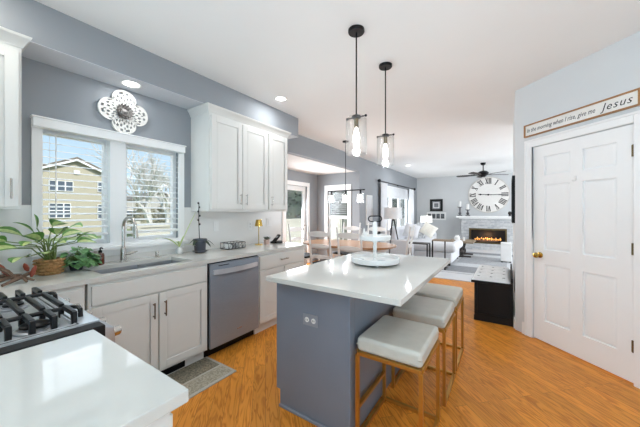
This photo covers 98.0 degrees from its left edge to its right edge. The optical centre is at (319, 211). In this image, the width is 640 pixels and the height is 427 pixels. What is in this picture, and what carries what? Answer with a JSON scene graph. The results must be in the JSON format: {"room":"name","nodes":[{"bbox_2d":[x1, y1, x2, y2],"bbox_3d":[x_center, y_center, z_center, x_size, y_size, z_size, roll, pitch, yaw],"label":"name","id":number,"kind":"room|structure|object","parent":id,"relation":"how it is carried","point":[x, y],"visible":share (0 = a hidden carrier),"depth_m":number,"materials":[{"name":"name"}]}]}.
{"room":"kitchen","nodes":[
{"label":"kitchen","id":0,"kind":"room"},
{"bbox_2d":[0,57,281,274],"bbox_3d":[-2.265,-0.020,1.885,0.138,2.740,5.800,0,0,34],"label":"wall","id":1,"kind":"structure","parent":0,"point":[48,91],"depth_m":2.37,"materials":[{"name":"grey paint"}]},
{"bbox_2d":[0,41,21,209],"bbox_3d":[-2.167,-0.526,1.581,0.378,1.018,0.605,0,0,34],"label":"upper cabinet","id":2,"kind":"object","parent":1,"relation":"attached to","point":[10,55],"visible":1,"depth_m":1.70,"materials":[{"name":"paint"}]},
{"bbox_2d":[0,26,31,52],"bbox_3d":[-2.169,-1.070,1.589,0.367,0.074,0.679,0,0,34],"label":"trim","id":3,"kind":"structure","parent":2,"relation":"on","point":[8,36],"depth_m":1.72,"materials":[{"name":"paint"}]},
{"bbox_2d":[29,127,187,263],"bbox_3d":[-1.799,-0.145,2.509,0.195,1.050,1.175,0,0,34],"label":"window","id":4,"kind":"structure","parent":1,"relation":"in","point":[116,157],"depth_m":2.44,"materials":[{"name":"white paint"}]},
{"bbox_2d":[43,133,107,238],"bbox_3d":[-1.971,-0.200,2.250,0.058,0.800,0.422,0,0,34],"label":"window blind","id":5,"kind":"object","parent":4,"relation":"attached to","point":[56,137],"visible":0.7,"depth_m":2.21,"materials":[{"name":"white plastic"}]},
{"bbox_2d":[30,114,186,153],"bbox_3d":[-1.742,-0.652,2.452,0.076,0.075,1.139,0,0,34],"label":"blind valance","id":6,"kind":"object","parent":4,"relation":"attached to","point":[37,121],"visible":1,"depth_m":2.30,"materials":[{"name":"white paint"}]},
{"bbox_2d":[126,149,177,233],"bbox_3d":[-1.647,-0.200,2.740,0.050,0.800,0.487,0,0,34],"label":"window blind","id":7,"kind":"object","parent":4,"relation":"attached to","point":[174,229],"visible":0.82,"depth_m":2.72,"materials":[{"name":"white plastic"}]},
{"bbox_2d":[97,90,147,133],"bbox_3d":[-1.750,-0.895,2.491,0.044,0.390,0.390,0,0,34],"label":"wall medallion","id":8,"kind":"object","parent":1,"relation":"attached to","point":[125,111],"visible":1,"depth_m":2.48,"materials":[{"name":"white metal"}]},
{"bbox_2d":[116,103,133,119],"bbox_3d":[-1.747,-0.895,2.489,0.038,0.148,0.148,0,0,34],"label":"flower","id":9,"kind":"object","parent":8,"relation":"on","point":[125,111],"depth_m":2.49,"materials":[{"name":"grey metal"}]},
{"bbox_2d":[191,112,267,210],"bbox_3d":[-1.022,-0.526,3.284,0.378,1.018,0.840,0,0,34],"label":"upper cabinet","id":10,"kind":"object","parent":1,"relation":"attached to","point":[229,157],"visible":1,"depth_m":3.04,"materials":[{"name":"paint"}]},
{"bbox_2d":[187,102,290,137],"bbox_3d":[-0.917,-1.070,3.449,0.367,0.074,1.314,0,0,34],"label":"trim","id":11,"kind":"structure","parent":10,"relation":"on","point":[206,107],"depth_m":3.10,"materials":[{"name":"paint"}]},
{"bbox_2d":[191,210,286,211],"bbox_3d":[-0.935,-0.012,3.461,0.325,0.010,1.230,0,0,34],"label":"trim","id":12,"kind":"structure","parent":10,"relation":"attached to","point":[191,210],"depth_m":3.05,"materials":[{"name":"paint"}]},
{"bbox_2d":[267,131,286,210],"bbox_3d":[-0.678,-0.526,3.796,0.378,1.018,0.388,0,0,34],"label":"upper cabinet","id":13,"kind":"object","parent":1,"relation":"attached to","point":[277,144],"visible":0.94,"depth_m":3.69,"materials":[{"name":"paint"}]},
{"bbox_2d":[0,0,297,136],"bbox_3d":[-1.631,-1.252,2.453,0.295,0.276,4.250,0,0,34],"label":"soffit","id":14,"kind":"structure","parent":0,"point":[49,27],"depth_m":2.24,"materials":[{"name":"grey paint"}]},
{"bbox_2d":[22,41,296,138],"bbox_3d":[-1.632,-1.112,2.453,0.294,0.004,4.249,0,0,34],"label":"ceiling","id":15,"kind":"structure","parent":0,"point":[34,51],"depth_m":2.23,"materials":[{"name":"paint"}]},
{"bbox_2d":[121,80,140,87],"bbox_3d":[-1.635,-1.106,2.407,0.150,0.006,0.150,0,0,34],"label":"recessed light","id":16,"kind":"object","parent":15,"relation":"in","point":[132,84],"visible":1,"depth_m":2.41,"materials":[{"name":"white paint"}]},
{"bbox_2d":[281,169,316,262],"bbox_3d":[-1.022,0.100,6.472,0.120,2.500,3.200,0,0,34],"label":"wall","id":17,"kind":"structure","parent":0,"point":[292,175],"depth_m":7.54,"materials":[{"name":"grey paint"}]},
{"bbox_2d":[285,185,305,241],"bbox_3d":[-0.631,0.335,7.023,0.094,2.006,0.886,0,0,34],"label":"door","id":18,"kind":"structure","parent":17,"relation":"in","point":[289,187],"depth_m":7.32,"materials":[{"name":"white paint"}]},
{"bbox_2d":[282,180,309,262],"bbox_3d":[-0.586,0.290,6.992,0.022,2.120,1.080,0,0,34],"label":"trim","id":19,"kind":"structure","parent":17,"relation":"attached to","point":[289,182],"depth_m":7.35,"materials":[{"name":"white paint"}]},
{"bbox_2d":[287,154,353,174],"bbox_3d":[-0.522,-1.090,6.166,1.350,0.120,3.450,0,0,34],"label":"ceiling","id":20,"kind":"structure","parent":0,"point":[295,163],"depth_m":6.43,"materials":[{"name":"paint"}]},
{"bbox_2d":[317,172,354,259],"bbox_3d":[0.394,0.100,7.520,1.300,2.500,0.120,0,0,34],"label":"wall","id":21,"kind":"structure","parent":0,"point":[337,178],"depth_m":7.59,"materials":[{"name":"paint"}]},
{"bbox_2d":[324,184,350,239],"bbox_3d":[0.477,0.120,7.410,0.840,1.680,0.150,0,0,34],"label":"window","id":22,"kind":"structure","parent":21,"relation":"in","point":[348,218],"depth_m":7.55,"materials":[{"name":"white paint"}]},
{"bbox_2d":[35,0,639,177],"bbox_3d":[2.637,-1.450,3.830,6.500,0.120,14.700,0,0,34],"label":"ceiling","id":23,"kind":"structure","parent":0,"point":[453,79],"depth_m":2.42,"materials":[{"name":"paint"}]},
{"bbox_2d":[328,140,364,199],"bbox_3d":[0.502,-0.785,5.459,0.820,1.210,0.124,0,0,34],"label":"linear chandelier","id":24,"kind":"object","parent":23,"relation":"hanging from","point":[345,141],"visible":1,"depth_m":5.45,"materials":[{"name":"black metal"}]},
{"bbox_2d":[346,24,366,144],"bbox_3d":[0.277,-0.915,2.121,0.160,0.950,0.160,0,0,-26],"label":"pendant lamp","id":25,"kind":"object","parent":23,"relation":"hanging from","point":[355,31],"visible":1,"depth_m":2.11,"materials":[{"name":"black metal"}]},
{"bbox_2d":[377,62,394,157],"bbox_3d":[0.620,-0.915,2.632,0.160,0.950,0.160,0,0,-26],"label":"pendant lamp","id":26,"kind":"object","parent":23,"relation":"hanging from","point":[384,66],"visible":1,"depth_m":2.62,"materials":[{"name":"black metal"}]},
{"bbox_2d":[456,162,508,177],"bbox_3d":[4.587,-1.190,7.899,1.294,0.400,1.327,0,0,34],"label":"ceiling fan","id":27,"kind":"object","parent":23,"relation":"hanging from","point":[480,174],"visible":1,"depth_m":7.81,"materials":[{"name":"black metal"}]},
{"bbox_2d":[287,134,416,241],"bbox_3d":[1.597,-0.020,8.037,0.120,2.740,8.720,0,0,34],"label":"wall","id":28,"kind":"structure","parent":0,"point":[369,172],"depth_m":7.14,"materials":[{"name":"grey paint"}]},
{"bbox_2d":[366,195,371,224],"bbox_3d":[1.328,-0.050,7.507,0.025,0.800,0.380,0,0,34],"label":"art","id":29,"kind":"object","parent":28,"relation":"attached to","point":[368,197],"visible":0.97,"depth_m":7.47,"materials":[{"name":"white paint"}]},
{"bbox_2d":[378,179,415,190],"bbox_3d":[2.676,-0.890,9.408,0.140,0.100,3.698,0,0,34],"label":"curtain rod","id":30,"kind":"object","parent":28,"relation":"attached to","point":[379,180],"visible":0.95,"depth_m":8.96,"materials":[{"name":"black metal"}]},
{"bbox_2d":[380,182,387,233],"bbox_3d":[1.897,0.233,8.208,0.096,2.175,0.500,0,0,34],"label":"curtain","id":31,"kind":"object","parent":30,"relation":"hanging from","point":[384,186],"visible":0.6,"depth_m":8.09,"materials":[{"name":"fabric"}]},
{"bbox_2d":[409,189,413,223],"bbox_3d":[3.463,0.233,10.536,0.096,2.175,0.550,0,0,34],"label":"curtain","id":32,"kind":"object","parent":30,"relation":"hanging from","point":[411,192],"visible":0.68,"depth_m":10.49,"materials":[{"name":"fabric"}]},
{"bbox_2d":[389,186,408,228],"bbox_3d":[2.562,0.255,9.425,0.110,2.150,2.760,0,0,34],"label":"window","id":33,"kind":"structure","parent":28,"relation":"in","point":[390,199],"depth_m":9.76,"materials":[{"name":"white paint"}]},
{"bbox_2d":[388,186,408,199],"bbox_3d":[2.620,-0.627,9.385,0.028,0.355,2.560,0,0,34],"label":"roman shade","id":34,"kind":"object","parent":33,"relation":"attached to","point":[397,193],"visible":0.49,"depth_m":9.40,"materials":[{"name":"fabric"}]},
{"bbox_2d":[171,260,639,426],"bbox_3d":[2.056,1.400,4.221,7.900,0.100,14.700,0,0,34],"label":"floor","id":35,"kind":"structure","parent":0,"point":[505,376],"depth_m":2.11,"materials":[{"name":"brown wood"}]},
{"bbox_2d":[0,287,121,355],"bbox_3d":[-1.305,0.865,1.035,0.779,0.971,0.731,0,0,34],"label":"gas range","id":36,"kind":"object","parent":35,"relation":"on","point":[38,317],"visible":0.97,"depth_m":1.06,"materials":[{"name":"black metal"}]},
{"bbox_2d":[49,285,84,309],"bbox_3d":[-1.921,0.907,1.678,0.656,0.885,0.640,0,0,34],"label":"base cabinet","id":37,"kind":"object","parent":35,"relation":"on","point":[76,294],"visible":0.16,"depth_m":1.74,"materials":[{"name":"paint"}]},
{"bbox_2d":[85,264,206,374],"bbox_3d":[-1.492,0.907,2.314,0.656,0.885,0.865,0,0,34],"label":"base cabinet","id":38,"kind":"object","parent":35,"relation":"on","point":[161,316],"visible":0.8,"depth_m":2.16,"materials":[{"name":"paint"}]},
{"bbox_2d":[160,360,184,374],"bbox_3d":[-1.232,1.298,2.299,0.011,0.065,0.240,0,0,34],"label":"vent","id":39,"kind":"object","parent":38,"relation":"attached to","point":[176,367],"depth_m":2.32,"materials":[{"name":"black metal"}]},
{"bbox_2d":[146,412,172,426],"bbox_3d":[-0.749,0.906,0.596,0.593,0.887,0.643,0,0,34],"label":"base cabinet","id":40,"kind":"object","parent":35,"relation":"on","point":[167,420],"visible":0.14,"depth_m":0.64,"materials":[{"name":"paint"}]},
{"bbox_2d":[0,330,188,426],"bbox_3d":[-0.752,0.446,0.587,0.620,0.032,0.634,0,0,34],"label":"countertop","id":41,"kind":"structure","parent":40,"relation":"on","point":[84,379],"depth_m":0.68,"materials":[{"name":"white stone"}]},
{"bbox_2d":[167,357,235,398],"bbox_3d":[-1.241,1.345,1.985,0.475,0.010,1.210,0,0,34],"label":"floor mat","id":42,"kind":"object","parent":35,"relation":"on","point":[200,375],"visible":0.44,"depth_m":2.29,"materials":[{"name":"beige fabric"}]},
{"bbox_2d":[204,255,258,356],"bbox_3d":[-1.066,0.907,2.924,0.667,0.875,0.598,0,0,34],"label":"dishwasher","id":43,"kind":"object","parent":35,"relation":"on","point":[233,284],"visible":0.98,"depth_m":2.72,"materials":[{"name":"silver metal"}]},
{"bbox_2d":[253,247,303,333],"bbox_3d":[-0.675,0.907,3.530,0.656,0.885,0.825,0,0,34],"label":"base cabinet","id":44,"kind":"object","parent":35,"relation":"on","point":[280,261],"visible":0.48,"depth_m":3.19,"materials":[{"name":"paint"}]},
{"bbox_2d":[0,241,306,297],"bbox_3d":[-1.272,0.447,2.513,0.807,0.033,3.250,0,0,34],"label":"countertop","id":45,"kind":"structure","parent":44,"relation":"on","point":[68,278],"depth_m":2.22,"materials":[{"name":"white stone"}]},
{"bbox_2d":[0,263,36,286],"bbox_3d":[-1.826,0.363,1.658,0.173,0.120,0.203,0,0,34],"label":"driftwood","id":46,"kind":"object","parent":45,"relation":"on","point":[7,274],"visible":1,"depth_m":1.65,"materials":[{"name":"brown wood"}]},
{"bbox_2d":[0,214,97,275],"bbox_3d":[-1.850,0.222,1.841,0.380,0.416,0.695,0,0,34],"label":"potted plant","id":47,"kind":"object","parent":45,"relation":"on","point":[49,264],"visible":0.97,"depth_m":1.88,"materials":[{"name":"green plant"}]},
{"bbox_2d":[32,257,65,275],"bbox_3d":[-1.877,0.378,1.931,0.173,0.105,0.173,0,0,34],"label":"basket","id":48,"kind":"object","parent":45,"relation":"on","point":[46,266],"depth_m":1.88,"materials":[{"name":"wicker"}]},
{"bbox_2d":[58,246,101,270],"bbox_3d":[-1.808,0.340,2.076,0.273,0.180,0.300,0,0,34],"label":"trailing plant","id":49,"kind":"object","parent":45,"relation":"on","point":[75,262],"visible":0.86,"depth_m":2.04,"materials":[{"name":"green plant"}]},
{"bbox_2d":[96,247,104,264],"bbox_3d":[-1.798,0.358,2.278,0.061,0.144,0.057,0,0,-11],"label":"soap bottle","id":50,"kind":"object","parent":45,"relation":"on","point":[102,255],"visible":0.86,"depth_m":2.27,"materials":[{"name":"orange glass"}]},
{"bbox_2d":[119,216,138,261],"bbox_3d":[-1.636,0.231,2.377,0.135,0.397,0.204,0,0,-35],"label":"faucet","id":51,"kind":"object","parent":45,"relation":"on","point":[123,254],"visible":1,"depth_m":2.40,"materials":[{"name":"silver metal"}]},
{"bbox_2d":[94,260,180,273],"bbox_3d":[-1.475,0.560,2.309,0.399,0.192,0.699,0,0,34],"label":"sink","id":52,"kind":"object","parent":45,"relation":"in","point":[111,270],"visible":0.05,"depth_m":2.41,"materials":[{"name":"metal"}]},
{"bbox_2d":[155,214,194,253],"bbox_3d":[-1.441,0.212,2.769,0.152,0.435,0.427,0,0,40],"label":"vase","id":53,"kind":"object","parent":45,"relation":"on","point":[179,250],"visible":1,"depth_m":2.82,"materials":[{"name":"white ceramic"}]},
{"bbox_2d":[189,202,213,252],"bbox_3d":[-1.255,0.162,2.942,0.221,0.537,0.204,0,0,-8],"label":"orchid","id":54,"kind":"object","parent":45,"relation":"on","point":[199,243],"visible":1,"depth_m":2.92,"materials":[{"name":"grey ceramic"}]},
{"bbox_2d":[220,241,244,249],"bbox_3d":[-1.029,0.391,3.289,0.158,0.074,0.248,0,0,34],"label":"wire basket","id":55,"kind":"object","parent":45,"relation":"on","point":[236,247],"visible":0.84,"depth_m":3.23,"materials":[{"name":"black metal"}]},
{"bbox_2d":[255,219,262,244],"bbox_3d":[-0.803,0.264,3.644,0.104,0.332,0.104,0,0,34],"label":"table lamp","id":56,"kind":"object","parent":45,"relation":"on","point":[258,222],"visible":0.98,"depth_m":3.61,"materials":[{"name":"gold metal"}]},
{"bbox_2d":[288,223,319,265],"bbox_3d":[-0.328,0.792,5.712,0.531,1.117,0.442,0,0,43],"label":"dining chair","id":57,"kind":"object","parent":35,"relation":"on","point":[293,229],"visible":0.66,"depth_m":5.80,"materials":[{"name":"white paint"}]},
{"bbox_2d":[304,253,318,257],"bbox_3d":[-0.287,0.882,5.674,0.400,0.035,0.410,0,0,43],"label":"cushion","id":58,"kind":"object","parent":57,"relation":"on","point":[306,255],"depth_m":5.66,"materials":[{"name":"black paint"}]},
{"bbox_2d":[307,226,331,263],"bbox_3d":[0.105,0.792,4.797,0.442,1.117,0.531,0,0,34],"label":"dining chair","id":59,"kind":"object","parent":35,"relation":"on","point":[313,233],"visible":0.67,"depth_m":4.59,"materials":[{"name":"white paint"}]},
{"bbox_2d":[332,222,360,257],"bbox_3d":[0.586,0.792,6.066,0.442,1.117,0.531,0,0,34],"label":"dining chair","id":60,"kind":"object","parent":35,"relation":"on","point":[346,227],"visible":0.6,"depth_m":6.14,"materials":[{"name":"white paint"}]},
{"bbox_2d":[333,251,354,254],"bbox_3d":[0.555,0.882,6.020,0.410,0.035,0.400,0,0,34],"label":"cushion","id":61,"kind":"object","parent":60,"relation":"on","point":[334,253],"depth_m":5.94,"materials":[{"name":"fabric"}]},
{"bbox_2d":[302,239,396,255],"bbox_3d":[0.518,0.974,5.340,1.860,0.752,1.100,0,0,34],"label":"dining table","id":62,"kind":"object","parent":35,"relation":"on","point":[367,246],"visible":0.53,"depth_m":5.12,"materials":[{"name":"brown wood"}]},
{"bbox_2d":[336,227,362,256],"bbox_3d":[0.570,0.792,4.485,0.442,1.117,0.531,0,0,34],"label":"dining chair","id":63,"kind":"object","parent":35,"relation":"on","point":[346,235],"visible":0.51,"depth_m":4.28,"materials":[{"name":"white paint"}]},
{"bbox_2d":[266,251,450,426],"bbox_3d":[0.418,0.890,2.214,0.918,0.920,1.450,0,0,34],"label":"kitchen island","id":64,"kind":"object","parent":35,"relation":"on","point":[316,366],"visible":0.91,"depth_m":1.80,"materials":[{"name":"paint"}]},
{"bbox_2d":[303,312,317,327],"bbox_3d":[-0.062,0.698,1.792,0.118,0.076,0.010,0,0,34],"label":"power outlet","id":65,"kind":"object","parent":64,"relation":"attached to","point":[308,319],"visible":1,"depth_m":1.79,"materials":[{"name":"white plastic"}]},
{"bbox_2d":[266,251,450,305],"bbox_3d":[0.419,0.447,2.213,0.915,0.033,1.450,0,0,34],"label":"island countertop","id":66,"kind":"structure","parent":64,"relation":"on","point":[396,284],"depth_m":1.82,"materials":[{"name":"white stone"}]},
{"bbox_2d":[351,215,399,267],"bbox_3d":[0.455,0.229,2.297,0.390,0.402,0.390,0,0,34],"label":"tiered tray","id":67,"kind":"object","parent":66,"relation":"on","point":[370,259],"visible":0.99,"depth_m":2.28,"materials":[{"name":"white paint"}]},
{"bbox_2d":[359,234,390,241],"bbox_3d":[0.455,0.212,2.297,0.256,0.040,0.256,0,0,34],"label":"tray","id":68,"kind":"object","parent":67,"relation":"on","point":[379,237],"depth_m":2.20,"materials":[{"name":"white paint"}]},
{"bbox_2d":[367,223,386,252],"bbox_3d":[1.095,0.792,5.748,0.442,1.117,0.531,0,0,34],"label":"dining chair","id":69,"kind":"object","parent":35,"relation":"on","point":[370,228],"visible":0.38,"depth_m":5.89,"materials":[{"name":"white paint"}]},
{"bbox_2d":[355,315,439,426],"bbox_3d":[0.494,1.042,1.723,0.386,0.615,0.452,0,0,34],"label":"bar stool","id":70,"kind":"object","parent":35,"relation":"on","point":[413,343],"visible":1,"depth_m":1.64,"materials":[{"name":"beige leather"}]},
{"bbox_2d":[405,225,414,254],"bbox_3d":[1.360,0.792,4.852,0.531,1.117,0.442,0,0,27],"label":"dining chair","id":71,"kind":"object","parent":35,"relation":"on","point":[411,233],"visible":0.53,"depth_m":4.62,"materials":[{"name":"white paint"}]},
{"bbox_2d":[391,295,455,406],"bbox_3d":[0.834,1.042,2.217,0.386,0.615,0.452,0,0,34],"label":"bar stool","id":72,"kind":"object","parent":35,"relation":"on","point":[439,313],"visible":0.69,"depth_m":2.12,"materials":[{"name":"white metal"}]},
{"bbox_2d":[414,283,463,370],"bbox_3d":[1.125,1.042,2.648,0.386,0.615,0.452,0,0,34],"label":"bar stool","id":73,"kind":"object","parent":35,"relation":"on","point":[454,294],"visible":0.62,"depth_m":2.57,"materials":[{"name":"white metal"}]},
{"bbox_2d":[433,249,512,282],"bbox_3d":[5.023,1.344,7.378,6.300,0.012,5.750,0,0,34],"label":"floor","id":74,"kind":"structure","parent":35,"relation":"on","point":[443,275],"depth_m":5.86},
{"bbox_2d":[441,251,512,274],"bbox_3d":[3.947,1.332,7.740,3.890,0.012,3.850,0,0,34],"label":"area rug","id":75,"kind":"object","parent":74,"relation":"on","point":[462,265],"visible":0.16,"depth_m":7.30,"materials":[{"name":"grey fabric"}]},
{"bbox_2d":[384,207,401,253],"bbox_3d":[1.942,0.601,7.421,0.470,1.443,0.487,0,0,34],"label":"floor lamp","id":76,"kind":"object","parent":75,"relation":"on","point":[392,213],"visible":0.89,"depth_m":7.26,"materials":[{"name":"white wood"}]},
{"bbox_2d":[408,242,430,256],"bbox_3d":[2.422,1.038,6.807,0.480,0.576,0.300,0,0,34],"label":"console table","id":77,"kind":"object","parent":75,"relation":"on","point":[422,243],"visible":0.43,"depth_m":6.70,"materials":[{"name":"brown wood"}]},
{"bbox_2d":[380,224,462,265],"bbox_3d":[3.284,0.878,8.439,1.910,0.896,3.170,0,0,34],"label":"sofa","id":78,"kind":"object","parent":75,"relation":"on","point":[452,248],"visible":0.44,"depth_m":7.27,"materials":[{"name":"white fabric"}]},
{"bbox_2d":[389,226,405,238],"bbox_3d":[2.252,0.650,8.078,0.240,0.440,0.920,0,0,34],"label":"cushion","id":79,"kind":"object","parent":78,"relation":"on","point":[400,229],"depth_m":7.80,"materials":[{"name":"white fabric"}]},
{"bbox_2d":[402,222,420,239],"bbox_3d":[2.567,0.530,7.794,0.513,0.494,0.224,0,0,11],"label":"throw pillow","id":80,"kind":"object","parent":78,"relation":"on","point":[407,225],"visible":0.78,"depth_m":7.74,"materials":[{"name":"white fabric"}]},
{"bbox_2d":[419,222,437,237],"bbox_3d":[3.100,0.510,7.942,0.482,0.488,0.274,0,0,34],"label":"throw pillow","id":81,"kind":"object","parent":78,"relation":"on","point":[427,229],"visible":0.99,"depth_m":7.88,"materials":[{"name":"beige fabric"}]},
{"bbox_2d":[405,238,462,252],"bbox_3d":[3.037,0.900,7.767,1.570,0.220,1.440,0,0,34],"label":"cushion","id":82,"kind":"object","parent":78,"relation":"on","point":[438,246],"depth_m":7.14,"materials":[{"name":"white fabric"}]},
{"bbox_2d":[432,239,455,269],"bbox_3d":[2.900,0.988,6.516,0.460,0.676,0.350,0,0,34],"label":"side table","id":83,"kind":"object","parent":75,"relation":"on","point":[443,240],"visible":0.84,"depth_m":6.35,"materials":[{"name":"brown wood"}]},
{"bbox_2d":[454,239,475,256],"bbox_3d":[4.348,1.098,8.524,0.700,0.456,1.000,0,0,34],"label":"coffee table","id":84,"kind":"object","parent":75,"relation":"on","point":[462,251],"visible":0.62,"depth_m":8.23,"materials":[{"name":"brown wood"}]},
{"bbox_2d":[501,242,511,262],"bbox_3d":[4.942,1.068,7.383,0.240,0.516,0.270,0,0,34],"label":"stool","id":85,"kind":"object","parent":75,"relation":"on","point":[506,247],"visible":1,"depth_m":7.27,"materials":[{"name":"white fabric"}]},
{"bbox_2d":[456,216,512,251],"bbox_3d":[5.957,0.748,9.877,1.960,1.205,0.560,0,0,34],"label":"fireplace","id":86,"kind":"object","parent":74,"relation":"on","point":[488,232],"visible":0.92,"depth_m":9.83,"materials":[{"name":"brick"}]},
{"bbox_2d":[456,216,510,217],"bbox_3d":[5.957,0.175,9.877,1.960,0.060,0.560,0,0,34],"label":"mantel shelf","id":87,"kind":"object","parent":86,"relation":"attached to","point":[456,216],"depth_m":9.71,"materials":[{"name":"white paint"}]},
{"bbox_3d":[3.967,1.034,10.377,0.500,0.608,0.450,0,0,34],"label":"end table","id":88,"kind":"object","parent":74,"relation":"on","visible":0},
{"bbox_2d":[420,216,431,222],"bbox_3d":[3.965,0.438,10.373,0.430,0.585,0.430,0,0,34],"label":"table lamp","id":89,"kind":"object","parent":88,"relation":"on","point":[428,219],"visible":0.58,"depth_m":10.20,"materials":[{"name":"white fabric"}]},
{"bbox_2d":[471,264,512,326],"bbox_3d":[2.403,1.050,3.852,0.437,0.600,1.165,0,0,34],"label":"storage bench","id":90,"kind":"object","parent":35,"relation":"on","point":[493,285],"visible":1,"depth_m":3.41,"materials":[{"name":"black paint"}]},
{"bbox_2d":[472,265,510,283],"bbox_3d":[2.341,0.823,3.780,0.405,0.050,0.955,0,0,34],"label":"seat cushion","id":91,"kind":"object","parent":90,"relation":"on","point":[486,274],"depth_m":3.55,"materials":[{"name":"fabric"}]},
{"bbox_2d":[417,172,512,238],"bbox_3d":[6.661,-0.020,9.813,6.300,2.740,0.120,0,0,34],"label":"wall","id":92,"kind":"structure","parent":0,"point":[452,189],"depth_m":10.81,"materials":[{"name":"paint"}]},
{"bbox_2d":[430,199,442,210],"bbox_3d":[4.636,-0.270,11.085,0.480,0.480,0.030,0,0,34],"label":"framed picture","id":93,"kind":"object","parent":92,"relation":"attached to","point":[435,204],"visible":1,"depth_m":11.08,"materials":[{"name":"black paint"}]},
{"bbox_2d":[427,212,445,219],"bbox_3d":[4.637,0.165,11.085,0.720,0.310,0.028,0,0,34],"label":"photo frame","id":94,"kind":"object","parent":92,"relation":"attached to","point":[435,215],"visible":0.8,"depth_m":11.05,"materials":[{"name":"white paint"}]},
{"bbox_2d":[468,177,509,212],"bbox_3d":[6.107,-0.625,10.082,1.310,1.310,0.052,0,0,34],"label":"wall clock","id":95,"kind":"object","parent":92,"relation":"attached to","point":[486,194],"visible":1,"depth_m":10.06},
{"bbox_2d":[513,104,514,306],"bbox_3d":[2.720,-0.020,3.793,0.120,2.740,1.470,0,0,34],"label":"wall","id":96,"kind":"structure","parent":0,"point":[514,104],"depth_m":3.57,"materials":[{"name":"grey paint"}]},
{"bbox_2d":[511,175,514,222],"bbox_3d":[2.457,-0.150,3.536,0.030,0.560,0.650,0,0,34],"label":"framed picture","id":97,"kind":"object","parent":96,"relation":"attached to","point":[513,176],"visible":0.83,"depth_m":3.27,"materials":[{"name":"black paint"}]},
{"bbox_2d":[515,31,639,337],"bbox_3d":[2.486,-0.020,2.227,0.100,2.740,2.000,0,0,-11],"label":"wall","id":98,"kind":"structure","parent":0,"point":[614,69],"depth_m":2.70,"materials":[{"name":"grey paint"}]},
{"bbox_2d":[524,110,639,388],"bbox_3d":[2.354,0.287,2.569,0.029,2.125,0.998,0,0,-11],"label":"trim","id":99,"kind":"structure","parent":98,"relation":"attached to","point":[633,117],"depth_m":2.59,"materials":[{"name":"white paint"}]},
{"bbox_2d":[524,87,639,137],"bbox_3d":[2.352,-0.882,2.593,0.025,0.132,0.970,0,0,-11],"label":"wall sign","id":100,"kind":"object","parent":98,"relation":"attached to","point":[629,99],"visible":1,"depth_m":2.47,"materials":[{"name":"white wood"}]},
{"bbox_2d":[533,124,633,382],"bbox_3d":[2.354,0.325,2.566,0.109,2.027,0.832,0,0,-11],"label":"door","id":101,"kind":"structure","parent":98,"relation":"in","point":[583,255],"depth_m":2.48,"materials":[{"name":"white paint"}]},
{"label":"outside","id":102,"kind":"structure","parent":0,"visible":0},
{"bbox_2d":[45,229,132,241],"bbox_3d":[-24.631,2.450,34.646,70.450,0.200,110.000,0,0,34],"label":"ground","id":103,"kind":"structure","parent":102,"point":[128,235],"depth_m":24.65,"materials":[{"name":"green plant"}]},
{"bbox_2d":[43,157,101,234],"bbox_3d":[-29.212,-1.735,31.822,8.800,8.170,7.200,0,0,34],"label":"house","id":104,"kind":"structure","parent":103,"relation":"on","point":[62,162],"depth_m":29.37,"materials":[{"name":"beige"}]},
{"bbox_2d":[87,144,169,222],"bbox_3d":[-12.396,-1.262,18.534,4.608,7.250,4.568,0,0,34],"label":"bare tree","id":105,"kind":"object","parent":103,"relation":"on","point":[143,171],"visible":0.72,"depth_m":18.59,"materials":[{"name":"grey plant"}]},
{"bbox_2d":[127,201,158,234],"bbox_3d":[-17.519,0.927,27.684,2.319,3.952,2.947,0,0,34],"label":"shrub","id":106,"kind":"object","parent":103,"relation":"on","point":[138,210],"visible":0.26,"depth_m":27.09,"materials":[{"name":"green plant"}]},
{"bbox_2d":[127,193,169,228],"bbox_3d":[-27.689,-0.375,44.838,8.600,5.450,13.500,0,0,34],"label":"house","id":107,"kind":"structure","parent":103,"relation":"on","point":[129,210],"depth_m":40.58,"materials":[{"name":"grey"}]},
{"bbox_2d":[133,168,169,222],"bbox_3d":[-12.593,-0.880,23.524,6.117,6.467,4.933,0,0,-23],"label":"bare tree","id":108,"kind":"object","parent":103,"relation":"on","point":[168,182],"visible":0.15,"depth_m":23.53,"materials":[{"name":"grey plant"}]},
{"bbox_2d":[154,203,169,222],"bbox_3d":[-17.128,0.951,30.918,2.341,4.173,2.966,0,0,34],"label":"shrub","id":109,"kind":"object","parent":103,"relation":"on","point":[159,210],"visible":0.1,"depth_m":30.19,"materials":[{"name":"green plant"}]},
{"bbox_2d":[133,218,341,243],"bbox_3d":[-1.597,1.280,10.499,0.110,2.140,9.760,0,0,34],"label":"fence","id":110,"kind":"object","parent":103,"relation":"on","point":[297,222],"visible":0.08,"depth_m":11.15,"materials":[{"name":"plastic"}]},
{"bbox_2d":[286,185,302,218],"bbox_3d":[-1.851,-0.168,15.155,3.136,5.377,4.594,0,0,38],"label":"evergreen tree","id":111,"kind":"object","parent":103,"relation":"on","point":[294,198],"visible":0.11,"depth_m":14.22,"materials":[{"name":"green plant"}]},
{"bbox_2d":[331,191,346,232],"bbox_3d":[0.778,-0.130,18.332,3.793,5.913,4.020,0,0,-19],"label":"evergreen tree","id":112,"kind":"object","parent":103,"relation":"on","point":[338,203],"visible":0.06,"depth_m":17.07,"materials":[{"name":"green plant"}]},
{"bbox_2d":[344,218,404,239],"bbox_3d":[2.700,1.280,13.653,3.460,2.140,0.110,0,0,34],"label":"fence","id":113,"kind":"object","parent":103,"relation":"on","point":[402,219],"visible":0.06,"depth_m":13.12,"materials":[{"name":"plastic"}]},
{"bbox_2d":[388,198,404,217],"bbox_3d":[5.229,-0.317,19.945,3.765,6.035,3.590,0,0,-21],"label":"evergreen tree","id":114,"kind":"object","parent":103,"relation":"on","point":[394,200],"visible":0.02,"depth_m":18.79,"materials":[{"name":"green plant"}]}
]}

